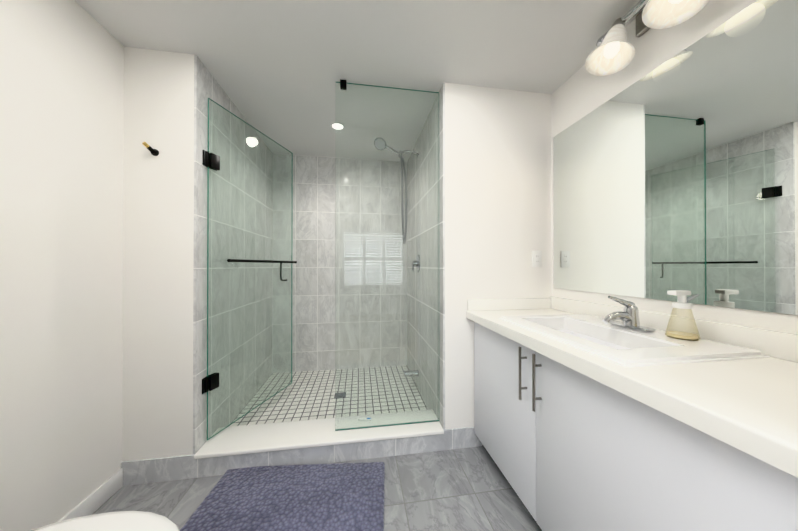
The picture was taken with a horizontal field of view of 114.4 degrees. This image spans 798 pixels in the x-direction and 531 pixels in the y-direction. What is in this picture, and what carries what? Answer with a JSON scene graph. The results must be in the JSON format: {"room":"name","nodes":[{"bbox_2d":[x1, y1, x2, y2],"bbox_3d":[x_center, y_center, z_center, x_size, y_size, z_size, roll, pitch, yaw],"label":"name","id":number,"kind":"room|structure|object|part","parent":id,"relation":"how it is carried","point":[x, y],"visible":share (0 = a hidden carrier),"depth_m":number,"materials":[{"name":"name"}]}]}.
{"room":"bathroom","nodes":[
{"label":"bathroom","id":0,"kind":"room"},
{"bbox_2d":[0,0,123,530],"bbox_3d":[-1.476,-0.006,0.705,0.100,2.440,1.455,0,0,-9],"label":"wall","id":1,"kind":"structure","parent":0,"point":[61,194],"depth_m":1.12,"materials":[{"name":"white paint"}]},
{"bbox_2d":[58,468,122,521],"bbox_3d":[-1.427,1.164,0.753,0.013,0.100,1.345,0,0,-9],"label":"baseboard","id":2,"kind":"structure","parent":1,"relation":"attached to","point":[97,498],"depth_m":1.28,"materials":[{"name":"white wood"}]},
{"bbox_2d":[122,47,193,460],"bbox_3d":[-1.517,0.000,2.153,0.454,2.440,1.420,0,0,-9],"label":"wall","id":3,"kind":"structure","parent":0,"point":[158,273],"depth_m":1.46,"materials":[{"name":"white paint"}]},
{"bbox_2d":[142,142,158,155],"bbox_3d":[-1.379,-0.648,1.425,0.043,0.054,0.065,0,0,-9],"label":"towel hook","id":4,"kind":"object","parent":3,"relation":"attached to","point":[154,152],"visible":1,"depth_m":1.43,"materials":[{"name":"black metal"}]},
{"bbox_2d":[193,54,272,453],"bbox_3d":[-1.280,-0.028,2.144,0.012,2.385,1.332,0,0,-9],"label":"shower wall tile","id":5,"kind":"structure","parent":3,"relation":"attached to","point":[206,85],"depth_m":1.84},
{"bbox_2d":[202,377,205,393],"bbox_3d":[-1.183,0.727,1.571,0.007,0.090,0.060,0,0,-9],"label":"hinge plate","id":6,"kind":"object","parent":5,"relation":"attached to","point":[203,385],"visible":0.54,"depth_m":1.55,"materials":[{"name":"black metal"}]},
{"bbox_2d":[205,377,206,392],"bbox_3d":[-1.177,0.727,1.572,0.006,0.090,0.024,0,0,-9],"label":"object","id":7,"kind":"structure","parent":6,"relation":"attached to","point":[205,384],"depth_m":1.56,"materials":[{"name":"black metal"}]},
{"bbox_2d":[203,150,207,167],"bbox_3d":[-1.183,-0.653,1.577,0.007,0.090,0.060,0,0,-9],"label":"hinge plate","id":8,"kind":"object","parent":5,"relation":"attached to","point":[204,157],"visible":0.54,"depth_m":1.55,"materials":[{"name":"black metal"}]},
{"bbox_2d":[207,98,292,439],"bbox_3d":[-1.077,0.020,1.966,0.010,2.103,0.794,0,0,14],"label":"shower door","id":9,"kind":"structure","parent":5,"relation":"attached to","point":[208,243],"depth_m":1.87,"materials":[{"name":"clear glass"}]},
{"bbox_2d":[209,373,218,390],"bbox_3d":[-1.156,0.727,1.611,0.011,0.090,0.059,0,0,14],"label":"hinge clamp","id":10,"kind":"object","parent":9,"relation":"attached to","point":[213,381],"visible":1,"depth_m":1.60,"materials":[{"name":"black metal"}]},
{"bbox_2d":[210,153,219,169],"bbox_3d":[-1.156,-0.653,1.617,0.011,0.090,0.059,0,0,14],"label":"hinge clamp","id":11,"kind":"object","parent":9,"relation":"attached to","point":[214,161],"visible":1,"depth_m":1.61,"materials":[{"name":"black metal"}]},
{"bbox_2d":[231,259,295,262],"bbox_3d":[-1.012,-0.031,1.985,0.019,0.019,0.675,0,0,14],"label":"door handle bar","id":12,"kind":"object","parent":9,"relation":"attached to","point":[257,261],"visible":1,"depth_m":1.92,"materials":[{"name":"black metal"}]},
{"bbox_2d":[280,263,286,280],"bbox_3d":[-1.030,0.050,2.291,0.072,0.179,0.016,0,0,14],"label":"shower door handle","id":13,"kind":"object","parent":9,"relation":"attached to","point":[281,279],"visible":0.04,"depth_m":2.29,"materials":[{"name":"black"}]},
{"bbox_2d":[120,427,481,485],"bbox_3d":[-0.506,1.153,1.699,2.120,0.130,0.250,0,0,-9],"label":"baseboard","id":14,"kind":"structure","parent":3,"relation":"attached to","point":[212,466],"depth_m":1.55,"materials":[{"name":"tile"}]},
{"bbox_2d":[193,409,443,458],"bbox_3d":[-0.456,1.093,1.701,1.484,0.025,0.262,0,0,-9],"label":"sill","id":15,"kind":"structure","parent":3,"relation":"attached to","point":[251,439],"depth_m":1.65,"materials":[{"name":"white stone"}]},
{"bbox_2d":[335,79,438,430],"bbox_3d":[-0.069,-0.070,1.744,0.705,2.302,0.028,0,0,-9],"label":"glass","id":16,"kind":"object","parent":15,"relation":"on","point":[343,84],"visible":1,"depth_m":1.74,"materials":[{"name":"teal"}]},
{"bbox_2d":[358,418,371,420],"bbox_3d":[-0.237,1.074,1.796,0.100,0.013,0.022,0,0,3],"label":"sticker","id":17,"kind":"object","parent":16,"relation":"attached to","point":[365,419],"depth_m":1.79,"materials":[{"name":"white paper"}]},
{"bbox_2d":[92,445,541,530],"bbox_3d":[-0.115,1.239,0.906,2.854,0.050,1.455,0,0,-9],"label":"floor","id":18,"kind":"structure","parent":0,"point":[467,489],"depth_m":1.35,"materials":[{"name":"tile"}]},
{"bbox_2d":[31,511,179,530],"bbox_3d":[-0.992,0.822,0.600,0.826,0.782,0.396,0,0,-9],"label":"toilet","id":19,"kind":"object","parent":18,"relation":"on","point":[130,521],"visible":1,"depth_m":0.77,"materials":[{"name":"white ceramic"}]},
{"bbox_2d":[180,462,384,530],"bbox_3d":[-0.533,1.201,1.245,0.920,0.027,0.600,0,0,-3],"label":"rug","id":20,"kind":"object","parent":18,"relation":"on","point":[332,497],"visible":0.85,"depth_m":1.30,"materials":[{"name":"purple fabric"}]},
{"bbox_2d":[472,320,797,530],"bbox_3d":[0.878,0.782,1.110,0.626,0.865,1.349,0,0,-9],"label":"bathroom vanity","id":21,"kind":"object","parent":18,"relation":"on","point":[591,416],"depth_m":0.82,"materials":[{"name":"painted wood"},{"name":"metal"},{"name":"quartz"}]},
{"bbox_3d":[0.562,0.741,1.431,0.019,0.762,0.611,0,0,-9],"label":"door","id":22,"kind":"part","parent":21,"relation":"part of","materials":[{"name":"white wood"}]},
{"bbox_2d":[466,308,797,479],"bbox_3d":[0.871,0.316,1.111,0.640,0.068,1.349,0,0,-9],"label":"countertop","id":23,"kind":"structure","parent":21,"relation":"on","point":[744,399],"depth_m":0.69,"materials":[{"name":"white stone"}]},
{"bbox_2d":[522,316,677,347],"bbox_3d":[0.829,0.361,1.142,0.282,0.157,0.532,0,0,-9],"label":"sink","id":24,"kind":"object","parent":23,"relation":"in","point":[612,337],"depth_m":1.20,"materials":[{"name":"white ceramic"}]},
{"bbox_2d":[598,296,657,331],"bbox_3d":[0.997,0.209,1.158,0.173,0.147,0.160,0,0,-9],"label":"faucet","id":25,"kind":"object","parent":23,"relation":"on","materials":[{"name":"silver metal"}]},
{"bbox_2d":[665,290,700,340],"bbox_3d":[1.102,0.189,1.002,0.098,0.183,0.096,0,0,-9],"label":"soap dispenser","id":26,"kind":"object","parent":23,"relation":"on","point":[681,302],"visible":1,"depth_m":0.99,"materials":[{"name":"clear glass"}]},
{"bbox_2d":[665,308,700,340],"bbox_3d":[1.103,0.223,1.002,0.096,0.115,0.096,0,0,-9],"label":"bottle","id":27,"kind":"object","parent":26,"relation":"attached to","point":[678,334],"depth_m":0.99,"materials":[{"name":"clear glass"}]},
{"bbox_3d":[0.663,0.738,0.765,0.019,0.762,0.728,0,0,-9],"label":"door","id":28,"kind":"part","parent":21,"relation":"part of","materials":[{"name":"white wood"}]},
{"bbox_2d":[229,365,427,426],"bbox_3d":[-0.540,1.218,2.251,1.510,0.105,1.332,0,0,-9],"label":"floor","id":29,"kind":"structure","parent":0,"point":[307,395],"depth_m":2.29,"materials":[{"name":"tile"}]},
{"bbox_2d":[334,392,345,398],"bbox_3d":[-0.526,1.163,2.303,0.100,0.004,0.100,0,0,-9],"label":"shower drain","id":30,"kind":"object","parent":29,"relation":"on","point":[339,395],"visible":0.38,"depth_m":2.30,"materials":[{"name":"silver metal"}]},
{"bbox_2d":[75,0,643,161],"bbox_3d":[-0.222,-1.248,1.619,2.854,0.050,2.875,0,0,-9],"label":"ceiling","id":31,"kind":"structure","parent":0,"point":[278,69],"depth_m":1.46,"materials":[{"name":"white paint"}]},
{"bbox_2d":[330,122,344,129],"bbox_3d":[-0.537,-1.217,2.251,0.124,0.004,0.124,0,0,-9],"label":"recessed light","id":32,"kind":"object","parent":31,"relation":"in","point":[337,123],"depth_m":2.25,"materials":[{"name":"white"}]},
{"bbox_3d":[-0.537,-1.218,2.251,0.090,0.001,0.090,0,0,-9],"label":"recessed ceiling light lens","id":33,"kind":"part","parent":32,"relation":"part of","materials":[{"name":"white plastic"}]},
{"bbox_2d":[445,82,551,444],"bbox_3d":[0.640,0.001,2.480,0.890,2.440,1.420,0,0,-9],"label":"wall","id":34,"kind":"structure","parent":0,"point":[498,186],"depth_m":1.76,"materials":[{"name":"white paint"}]},
{"bbox_2d":[407,82,444,429],"bbox_3d":[0.201,-0.027,2.369,0.012,2.385,1.332,0,0,-9],"label":"shower wall tile","id":35,"kind":"structure","parent":34,"relation":"attached to","point":[439,260],"depth_m":2.05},
{"bbox_2d":[374,137,418,243],"bbox_3d":[-0.021,-0.679,2.386,0.420,0.957,0.120,0,0,-9],"label":"shower head","id":36,"kind":"object","parent":35,"relation":"attached to","point":[380,143],"depth_m":2.42},
{"bbox_2d":[404,370,418,376],"bbox_3d":[0.115,1.021,2.432,0.135,0.060,0.060,0,0,-9],"label":"tub spout","id":37,"kind":"object","parent":35,"relation":"attached to","point":[410,373],"depth_m":2.41,"materials":[{"name":"silver metal"}]},
{"bbox_2d":[412,255,419,271],"bbox_3d":[0.147,-0.019,2.441,0.071,0.170,0.170,0,0,-9],"label":"shower valve","id":38,"kind":"object","parent":35,"relation":"attached to","point":[417,263],"depth_m":2.41,"materials":[{"name":"silver metal"}]},
{"bbox_2d":[467,297,549,311],"bbox_3d":[0.762,0.265,1.766,0.614,0.075,0.022,0,0,-9],"label":"backsplash","id":39,"kind":"structure","parent":34,"relation":"attached to","point":[472,305],"depth_m":1.75,"materials":[{"name":"white stone"}]},
{"bbox_2d":[532,251,541,266],"bbox_3d":[0.972,-0.047,1.809,0.072,0.116,0.007,0,0,-9],"label":"outlet","id":40,"kind":"object","parent":34,"relation":"attached to","point":[533,258],"depth_m":1.81,"materials":[{"name":"white plastic"}]},
{"bbox_2d":[551,0,797,333],"bbox_3d":[1.246,-0.005,1.118,0.100,2.440,1.455,0,0,-9],"label":"wall","id":41,"kind":"structure","parent":0,"point":[581,92],"depth_m":1.21,"materials":[{"name":"white paint"}]},
{"bbox_2d":[585,0,708,75],"bbox_3d":[1.087,-1.089,0.977,0.257,0.253,0.778,0,0,-9],"label":"sconce","id":42,"kind":"object","parent":41,"relation":"attached to","point":[613,52],"visible":1,"depth_m":1.19,"materials":[{"name":"white glass"}]},
{"bbox_3d":[1.009,-1.056,1.237,0.182,0.190,0.190,0,0,-9],"label":"lamp shade","id":43,"kind":"part","parent":42,"relation":"part of","materials":[{"name":"white glass"}]},
{"bbox_3d":[1.025,-1.043,1.239,0.062,0.074,0.062,0,0,-9],"label":"bulb","id":44,"kind":"part","parent":42,"relation":"part of","materials":[{"name":"white glass"}]},
{"bbox_2d":[611,17,624,27],"bbox_3d":[1.055,-1.156,1.244,0.062,0.062,0.058,0,0,-9],"label":"socket","id":45,"kind":"object","parent":42,"relation":"attached to","point":[620,22],"depth_m":1.22,"materials":[{"name":"silver metal"}]},
{"bbox_3d":[1.065,-1.044,0.977,0.062,0.074,0.062,0,0,-9],"label":"bulb","id":46,"kind":"part","parent":42,"relation":"part of","materials":[{"name":"white glass"}]},
{"bbox_3d":[1.049,-1.057,0.975,0.182,0.190,0.190,0,0,-9],"label":"lamp shade","id":47,"kind":"part","parent":42,"relation":"part of","materials":[{"name":"white glass"}]},
{"bbox_2d":[550,296,797,359],"bbox_3d":[1.176,0.258,1.158,0.022,0.085,1.349,0,0,-9],"label":"backsplash","id":48,"kind":"structure","parent":41,"relation":"attached to","point":[784,345],"depth_m":0.96,"materials":[{"name":"white stone"}]},
{"bbox_2d":[553,0,797,314],"bbox_3d":[1.183,-0.374,1.174,0.005,1.060,1.280,0,0,-9],"label":"vanity mirror","id":49,"kind":"object","parent":41,"relation":"attached to","point":[678,171],"visible":1,"depth_m":1.03,"materials":[{"name":"silver mirror"}]},
{"bbox_3d":[-0.646,0.003,2.958,1.510,2.440,0.088,0,0,-9],"label":"wall","id":50,"kind":"structure","parent":0,"visible":0},
{"bbox_2d":[272,154,406,372],"bbox_3d":[-0.639,-0.025,2.909,1.486,2.385,0.012,0,0,-9],"label":"tiled wall","id":51,"kind":"structure","parent":50,"relation":"attached to","point":[316,329],"depth_m":2.90,"materials":[{"name":"grey tile"}]}
]}

